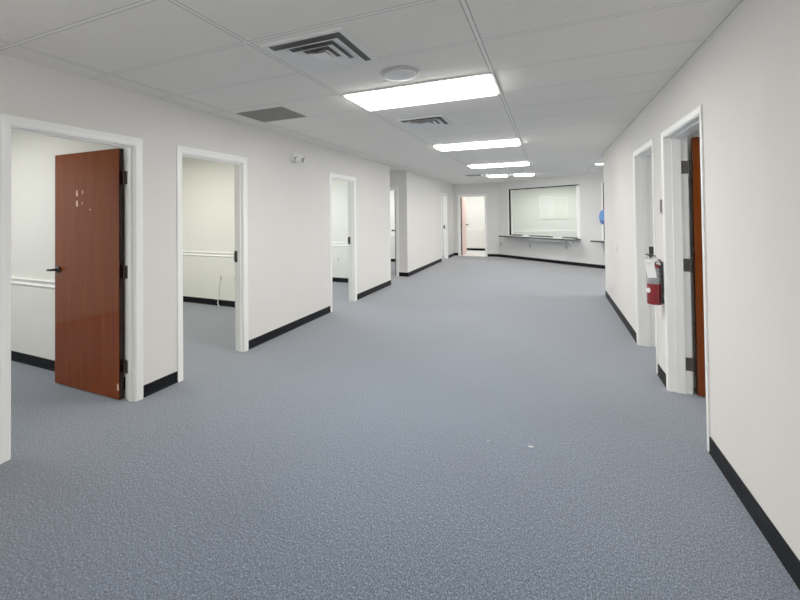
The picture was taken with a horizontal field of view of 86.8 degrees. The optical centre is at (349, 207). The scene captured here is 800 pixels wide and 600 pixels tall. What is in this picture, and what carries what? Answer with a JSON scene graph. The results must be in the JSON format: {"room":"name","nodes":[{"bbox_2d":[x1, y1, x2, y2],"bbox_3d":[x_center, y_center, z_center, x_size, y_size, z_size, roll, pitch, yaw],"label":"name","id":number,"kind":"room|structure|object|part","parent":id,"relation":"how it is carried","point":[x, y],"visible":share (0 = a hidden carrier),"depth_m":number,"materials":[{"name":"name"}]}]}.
{"room":"office hallway","nodes":[
{"label":"office hallway","id":0,"kind":"room"},
{"bbox_2d":[11,130,125,376],"bbox_3d":[-3.082,0.332,4.187,3.028,2.440,0.120,-1,-1,25],"label":"wall","id":1,"kind":"structure","parent":0,"point":[32,155],"depth_m":4.13,"materials":[{"name":"white paint"}]},
{"bbox_2d":[11,277,124,295],"bbox_3d":[-3.109,0.735,4.114,3.028,0.068,0.026,-1,-1,25],"label":"chair rail","id":2,"kind":"object","parent":1,"relation":"attached to","point":[14,280],"visible":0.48,"depth_m":4.10,"materials":[{"name":"white wood"}]},
{"bbox_2d":[11,350,125,388],"bbox_3d":[-3.098,1.499,4.108,3.028,0.096,0.013,-1,-1,25],"label":"baseboard","id":3,"kind":"structure","parent":1,"relation":"attached to","point":[32,360],"depth_m":4.10,"materials":[{"name":"black rubber"}]},
{"bbox_2d":[182,157,234,300],"bbox_3d":[-1.870,0.359,6.733,3.028,2.440,0.120,-1,-1,25],"label":"wall","id":4,"kind":"structure","parent":0,"point":[208,191],"depth_m":6.88,"materials":[{"name":"white paint"}]},
{"bbox_2d":[183,251,233,256],"bbox_3d":[-1.898,0.753,6.661,3.028,0.068,0.026,-1,-1,25],"label":"chair rail","id":5,"kind":"object","parent":4,"relation":"attached to","point":[194,253],"visible":0.31,"depth_m":6.85,"materials":[{"name":"white wood"}]},
{"bbox_2d":[183,296,234,306],"bbox_3d":[-1.887,1.526,6.655,3.028,0.096,0.013,-1,-1,25],"label":"baseboard","id":6,"kind":"structure","parent":4,"relation":"attached to","point":[227,303],"depth_m":6.85,"materials":[{"name":"black rubber"}]},
{"bbox_2d":[0,53,453,384],"bbox_3d":[-0.252,0.338,6.484,0.110,2.440,17.500,-1,-1,25],"label":"wall","id":7,"kind":"structure","parent":0,"point":[288,200],"depth_m":4.72,"materials":[{"name":"white paint"}]},
{"bbox_2d":[0,114,142,463],"bbox_3d":[-2.313,0.489,3.139,0.990,2.076,0.976,-1,-1,25],"label":"door","id":8,"kind":"structure","parent":7,"relation":"in","point":[90,270],"depth_m":3.36,"materials":[{"name":"brown wood"}]},
{"bbox_3d":[-2.569,0.538,3.633,0.103,0.064,0.071,-1,-1,25],"label":"lever handle","id":9,"kind":"part","parent":8,"relation":"part of","materials":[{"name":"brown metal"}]},
{"bbox_2d":[143,371,177,397],"bbox_3d":[-1.578,1.474,3.509,0.013,0.096,0.348,-1,-1,25],"label":"baseboard","id":10,"kind":"structure","parent":7,"relation":"attached to","point":[166,381],"depth_m":3.50,"materials":[{"name":"black rubber"}]},
{"bbox_2d":[176,145,247,381],"bbox_3d":[-1.365,0.495,4.135,0.134,2.076,0.947,-1,-1,25],"label":"door frame","id":11,"kind":"structure","parent":7,"relation":"in","point":[240,163],"depth_m":4.47,"materials":[{"name":"white wood"}]},
{"bbox_3d":[-1.226,0.527,4.516,0.052,0.124,0.014,-1,-1,25],"label":"strike plate","id":12,"kind":"part","parent":11,"relation":"part of","materials":[{"name":"black plastic"}]},
{"bbox_2d":[248,306,330,349],"bbox_3d":[-0.692,1.493,5.371,0.013,0.096,1.883,-1,-1,25],"label":"baseboard","id":13,"kind":"structure","parent":7,"relation":"attached to","point":[261,339],"depth_m":5.18,"materials":[{"name":"black rubber"}]},
{"bbox_2d":[290,153,305,162],"bbox_3d":[-0.661,-0.633,5.399,0.114,0.114,0.248,-1,-1,25],"label":"emergency light","id":14,"kind":"object","parent":7,"relation":"attached to","point":[294,157],"visible":1,"depth_m":5.33,"materials":[{"name":"white plastic"}]},
{"bbox_2d":[329,173,356,311],"bbox_3d":[-0.152,0.522,6.686,0.134,2.076,0.937,-1,-1,25],"label":"door frame","id":15,"kind":"structure","parent":7,"relation":"in","point":[352,249],"depth_m":7.03,"materials":[{"name":"white wood"}]},
{"bbox_2d":[357,280,390,299],"bbox_3d":[0.479,1.520,7.832,0.013,0.096,1.694,-1,-1,25],"label":"baseboard","id":16,"kind":"structure","parent":7,"relation":"attached to","point":[383,285],"depth_m":7.72,"materials":[{"name":"black rubber"}]},
{"bbox_2d":[408,258,441,276],"bbox_3d":[2.049,1.555,11.132,0.013,0.096,3.334,-1,-1,25],"label":"baseboard","id":17,"kind":"structure","parent":7,"relation":"attached to","point":[417,270],"depth_m":10.80,"materials":[{"name":"black rubber"}]},
{"bbox_2d":[441,193,447,258],"bbox_3d":[2.886,0.590,13.073,0.134,2.076,0.872,-1,-1,25],"label":"door","id":18,"kind":"structure","parent":7,"relation":"in","point":[445,199],"depth_m":13.39,"materials":[{"name":"white wood"}]},
{"bbox_2d":[331,179,348,282],"bbox_3d":[-0.668,0.386,9.261,3.028,2.440,0.120,-1,-1,25],"label":"wall","id":19,"kind":"structure","parent":0,"point":[339,188],"depth_m":8.98,"materials":[{"name":"white paint"}]},
{"bbox_2d":[332,243,347,245],"bbox_3d":[-0.695,0.795,9.189,3.028,0.068,0.026,-1,-1,25],"label":"chair rail","id":20,"kind":"object","parent":19,"relation":"attached to","point":[333,244],"depth_m":8.96,"materials":[{"name":"white wood"}]},
{"bbox_2d":[332,277,348,282],"bbox_3d":[-0.684,1.553,9.183,3.028,0.096,0.013,-1,-1,25],"label":"baseboard","id":21,"kind":"structure","parent":19,"relation":"attached to","point":[334,279],"depth_m":8.95,"materials":[{"name":"black rubber"}]},
{"bbox_2d":[0,0,744,183],"bbox_3d":[3.597,-0.955,7.601,12.800,0.100,23.200,-1,-1,25],"label":"ceiling","id":22,"kind":"structure","parent":0,"point":[571,76],"depth_m":2.68,"materials":[{"name":"tile"}]},
{"bbox_2d":[236,107,305,121],"bbox_3d":[-0.769,-0.910,4.135,0.530,0.006,0.430,-1,-1,25],"label":"ceiling vent","id":23,"kind":"object","parent":22,"relation":"in","point":[277,113],"visible":1,"depth_m":4.11,"materials":[{"name":"grey metal"}]},
{"bbox_2d":[260,27,378,73],"bbox_3d":[-0.170,-0.930,2.566,0.530,0.028,0.530,-1,-1,25],"label":"ceiling vent","id":24,"kind":"object","parent":22,"relation":"in","point":[335,48],"visible":1,"depth_m":2.52,"materials":[{"name":"white metal"}]},
{"bbox_3d":[-0.170,-0.924,2.566,0.094,0.004,0.094,-1,-1,25],"label":"plate","id":25,"kind":"part","parent":24,"relation":"part of","materials":[{"name":"white metal"}]},
{"bbox_2d":[381,66,418,80],"bbox_3d":[0.348,-0.926,2.934,0.270,0.036,0.270,-1,-1,25],"label":"ceiling speaker","id":26,"kind":"object","parent":22,"relation":"attached to","point":[395,73],"visible":1,"depth_m":2.87,"materials":[{"name":"grey plastic"}]},
{"bbox_2d":[342,72,499,110],"bbox_3d":[0.582,-0.925,3.446,1.177,0.026,0.555,-1,-1,25],"label":"recessed light","id":27,"kind":"object","parent":22,"relation":"in","point":[483,84],"visible":1,"depth_m":3.35,"materials":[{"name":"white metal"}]},
{"bbox_2d":[396,115,452,129],"bbox_3d":[0.813,-0.910,4.540,0.490,0.028,0.490,-1,-1,25],"label":"ceiling vent","id":28,"kind":"object","parent":22,"relation":"in","point":[438,120],"visible":1,"depth_m":4.50,"materials":[{"name":"white metal"}]},
{"bbox_2d":[463,174,483,176],"bbox_3d":[3.240,-0.834,11.037,0.460,0.028,0.460,-1,-1,25],"label":"ceiling vent","id":29,"kind":"object","parent":22,"relation":"in","point":[473,175],"visible":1,"depth_m":10.99,"materials":[{"name":"white metal"}]},
{"bbox_2d":[432,138,521,150],"bbox_3d":[1.825,-0.898,6.057,1.177,0.026,0.530,-1,-1,25],"label":"recessed light","id":30,"kind":"object","parent":22,"relation":"in","point":[514,141],"visible":1,"depth_m":5.97,"materials":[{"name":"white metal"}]},
{"bbox_2d":[486,174,507,177],"bbox_3d":[3.924,-0.839,11.182,0.510,0.026,0.550,-1,-1,25],"label":"recessed light","id":31,"kind":"object","parent":22,"relation":"in","point":[500,175],"visible":1,"depth_m":11.02,"materials":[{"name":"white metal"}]},
{"bbox_2d":[488,175,506,177],"bbox_3d":[3.924,-0.837,11.182,0.474,0.022,0.514,-1,-1,25],"label":"diffuser","id":32,"kind":"object","parent":31,"relation":"attached to","point":[490,176],"depth_m":11.16,"materials":[{"name":"white plastic"}]},
{"bbox_2d":[467,161,529,167],"bbox_3d":[3.049,-0.870,8.631,1.177,0.026,0.530,-1,-1,25],"label":"recessed light","id":33,"kind":"object","parent":22,"relation":"in","point":[526,162],"visible":0.99,"depth_m":8.55,"materials":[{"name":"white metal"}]},
{"bbox_2d":[513,173,534,175],"bbox_3d":[4.511,-0.850,10.903,0.510,0.026,0.550,-1,-1,25],"label":"recessed light","id":34,"kind":"object","parent":22,"relation":"in","point":[521,174],"visible":0.9,"depth_m":10.73,"materials":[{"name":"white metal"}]},
{"bbox_2d":[390,190,394,258],"bbox_3d":[1.029,0.424,12.828,3.028,2.440,0.100,-1,-1,25],"label":"wall","id":35,"kind":"structure","parent":0,"point":[392,208],"depth_m":12.65,"materials":[{"name":"white paint"}]},
{"bbox_2d":[390,171,402,276],"bbox_3d":[0.684,0.383,10.008,1.228,2.440,0.110,-1,-1,25],"label":"wall","id":36,"kind":"structure","parent":0,"point":[395,176],"depth_m":9.72,"materials":[{"name":"white paint"}]},
{"bbox_2d":[390,187,398,275],"bbox_3d":[0.875,0.569,10.343,0.972,2.076,0.905,-1,-1,25],"label":"door frame","id":37,"kind":"structure","parent":36,"relation":"in","point":[395,230],"depth_m":9.75,"materials":[{"name":"white wood"}]},
{"bbox_2d":[399,272,407,276],"bbox_3d":[1.234,1.540,9.667,0.224,0.096,0.013,-1,-1,25],"label":"baseboard","id":38,"kind":"structure","parent":36,"relation":"attached to","point":[403,274],"depth_m":9.67,"materials":[{"name":"black rubber"}]},
{"bbox_2d":[0,250,799,599],"bbox_3d":[3.624,1.583,7.562,12.800,0.104,23.200,-1,-1,25],"label":"floor","id":39,"kind":"structure","parent":0,"point":[345,454],"depth_m":2.41,"materials":[{"name":"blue carpet"}]},
{"bbox_2d":[441,182,498,254],"bbox_3d":[3.762,0.419,14.324,2.480,2.440,0.110,-1,-1,25],"label":"wall","id":40,"kind":"structure","parent":0,"point":[491,189],"depth_m":13.88,"materials":[{"name":"white paint"}]},
{"bbox_2d":[457,194,487,256],"bbox_3d":[4.299,0.598,14.510,0.969,2.076,0.934,-1,-1,25],"label":"door","id":41,"kind":"structure","parent":40,"relation":"in","point":[462,240],"depth_m":14.29,"materials":[{"name":"white wood"}]},
{"bbox_2d":[488,254,498,256],"bbox_3d":[4.708,1.569,13.794,0.354,0.096,0.013,-1,-1,25],"label":"baseboard","id":42,"kind":"structure","parent":40,"relation":"attached to","point":[489,255],"depth_m":13.79,"materials":[{"name":"black rubber"}]},
{"bbox_2d":[460,186,576,247],"bbox_3d":[8.366,0.373,14.494,10.150,2.440,0.130,-1,-1,25],"label":"wall","id":43,"kind":"structure","parent":0,"point":[525,202],"depth_m":15.30,"materials":[{"name":"white paint"}]},
{"bbox_2d":[466,228,484,229],"bbox_3d":[4.761,0.826,16.118,2.030,0.068,0.026,-1,-1,25],"label":"chair rail","id":44,"kind":"object","parent":43,"relation":"attached to","point":[466,228],"visible":0.31,"depth_m":16.09,"materials":[{"name":"white wood"}]},
{"bbox_2d":[467,248,484,250],"bbox_3d":[4.772,1.604,16.111,2.030,0.096,0.013,-1,-1,25],"label":"baseboard","id":45,"kind":"structure","parent":43,"relation":"attached to","point":[470,249],"depth_m":16.08,"materials":[{"name":"black rubber"}]},
{"bbox_2d":[539,196,550,218],"bbox_3d":[7.000,0.006,15.059,0.390,0.820,0.027,-1,-1,25],"label":"wall panel","id":46,"kind":"object","parent":43,"relation":"attached to","point":[544,201],"visible":1,"depth_m":15.06,"materials":[{"name":"white plastic"}]},
{"bbox_2d":[513,230,576,232],"bbox_3d":[9.299,0.815,13.959,7.820,0.068,0.026,-1,-1,25],"label":"chair rail","id":47,"kind":"object","parent":43,"relation":"attached to","point":[513,230],"depth_m":15.08,"materials":[{"name":"white wood"}]},
{"bbox_2d":[553,197,568,218],"bbox_3d":[7.443,0.028,14.848,0.490,0.760,0.027,-1,-1,25],"label":"wall panel","id":48,"kind":"object","parent":43,"relation":"attached to","point":[560,205],"visible":1,"depth_m":14.84,"materials":[{"name":"white ceramic"}]},
{"bbox_2d":[498,172,604,268],"bbox_3d":[6.671,0.323,10.177,0.111,2.440,8.000,0,-1,-26],"label":"wall","id":49,"kind":"structure","parent":0,"point":[582,251],"depth_m":11.45,"materials":[{"name":"white paint"}]},
{"bbox_2d":[498,235,580,245],"bbox_3d":[5.407,0.956,12.195,0.378,0.205,2.520,0,-1,-26],"label":"counter ledge","id":50,"kind":"object","parent":49,"relation":"attached to","point":[533,239],"visible":1,"depth_m":11.82,"materials":[{"name":"laminate"}]},
{"bbox_2d":[501,235,569,238],"bbox_3d":[5.408,0.874,12.197,0.374,0.041,2.512,0,-1,-26],"label":"countertop","id":51,"kind":"structure","parent":50,"relation":"on","point":[501,235],"depth_m":11.88,"materials":[{"name":"laminate"}]},
{"bbox_2d":[529,235,552,236],"bbox_3d":[5.537,0.835,12.194,0.110,0.034,0.736,0,-1,-26],"label":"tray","id":52,"kind":"object","parent":50,"relation":"on","point":[529,235],"visible":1,"depth_m":12.24,"materials":[{"name":"metal"}]},
{"bbox_2d":[508,184,580,238],"bbox_3d":[5.623,0.135,12.290,0.126,1.465,2.460,0,-1,-26],"label":"window","id":53,"kind":"structure","parent":49,"relation":"in","point":[510,206],"depth_m":12.24,"materials":[{"name":"white wood"}]},
{"bbox_2d":[499,254,604,268],"bbox_3d":[6.298,1.505,10.805,0.016,0.096,6.500,0,-1,-26],"label":"baseboard","id":54,"kind":"structure","parent":49,"relation":"attached to","point":[500,255],"depth_m":11.84,"materials":[{"name":"black rubber"}]},
{"bbox_2d":[590,240,604,242],"bbox_3d":[6.719,0.900,9.525,0.378,0.205,2.410,0,-1,-26],"label":"counter ledge","id":55,"kind":"object","parent":49,"relation":"attached to","point":[598,241],"visible":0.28,"depth_m":10.39,"materials":[{"name":"laminate"}]},
{"bbox_2d":[601,182,604,239],"bbox_3d":[6.898,0.081,9.695,0.126,1.465,2.155,0,-1,-26],"label":"window","id":56,"kind":"structure","parent":49,"relation":"in","point":[602,184],"depth_m":10.61,"materials":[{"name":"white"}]},
{"bbox_2d":[599,210,604,224],"bbox_3d":[6.374,0.246,10.573,0.034,0.366,0.200,0,-1,-26],"label":"oval plaque","id":57,"kind":"object","parent":56,"relation":"attached to","point":[601,215],"visible":0.68,"depth_m":10.59,"materials":[{"name":"blue plastic"}]},
{"bbox_3d":[6.869,0.081,9.664,0.046,1.465,2.095,0,-1,-26],"label":"frame","id":58,"kind":"part","parent":56,"relation":"part of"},
{"bbox_2d":[688,130,699,387],"bbox_3d":[3.964,0.239,2.973,2.602,2.440,0.100,-1,-1,25],"label":"wall","id":59,"kind":"structure","parent":0,"point":[697,133],"depth_m":3.46,"materials":[{"name":"white paint"}]},
{"bbox_2d":[603,0,799,559],"bbox_3d":[2.000,0.245,2.047,0.150,2.440,11.420,-1,-1,25],"label":"wall","id":60,"kind":"structure","parent":0,"point":[745,78],"depth_m":1.99,"materials":[{"name":"white paint"}]},
{"bbox_2d":[605,290,636,342],"bbox_3d":[3.768,1.455,5.910,0.013,0.096,2.902,-1,-1,25],"label":"baseboard","id":61,"kind":"structure","parent":60,"relation":"attached to","point":[624,320],"depth_m":5.52,"materials":[{"name":"black rubber"}]},
{"bbox_2d":[633,138,658,372],"bbox_3d":[2.999,0.436,4.142,0.174,2.103,0.971,-1,-1,25],"label":"door frame","id":62,"kind":"structure","parent":60,"relation":"in","point":[643,157],"depth_m":4.52,"materials":[{"name":"white wood"}]},
{"bbox_3d":[3.234,0.480,4.498,0.052,0.124,0.014,-1,-1,25],"label":"strike plate","id":63,"kind":"part","parent":62,"relation":"part of","materials":[{"name":"black plastic"}]},
{"bbox_2d":[644,253,664,304],"bbox_3d":[2.555,0.603,3.534,0.135,0.424,0.134,-1,-1,25],"label":"fire extinguisher","id":64,"kind":"object","parent":60,"relation":"attached to","point":[654,271],"visible":1,"depth_m":3.50,"materials":[{"name":"red metal"}]},
{"bbox_2d":[658,199,662,212],"bbox_3d":[2.592,-0.012,3.509,0.028,0.118,0.053,-1,-1,25],"label":"thermostat","id":65,"kind":"object","parent":60,"relation":"attached to","point":[660,210],"visible":0.92,"depth_m":3.49,"materials":[{"name":"white plastic"}]},
{"bbox_2d":[657,364,665,386],"bbox_3d":[2.659,1.430,3.578,0.013,0.096,0.320,-1,-1,25],"label":"baseboard","id":66,"kind":"structure","parent":60,"relation":"attached to","point":[661,374],"depth_m":3.58,"materials":[{"name":"black rubber"}]},
{"bbox_2d":[661,104,710,452],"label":"door frame","id":67,"kind":"structure","parent":60,"relation":"in","point":[680,365],"depth_m":3.34,"materials":[{"name":"white wood"}]},
{"bbox_3d":[2.508,0.425,2.920,0.012,2.097,1.017,-1,-1,25],"label":"casing","id":68,"kind":"part","parent":67,"relation":"part of","materials":[{"name":"white wood"}]},
{"bbox_2d":[709,437,799,589],"bbox_3d":[0.820,1.389,-0.288,0.013,0.096,6.210,-1,-1,25],"label":"baseboard","id":69,"kind":"structure","parent":60,"relation":"attached to","point":[787,557],"depth_m":1.92,"materials":[{"name":"black rubber"}]}
]}

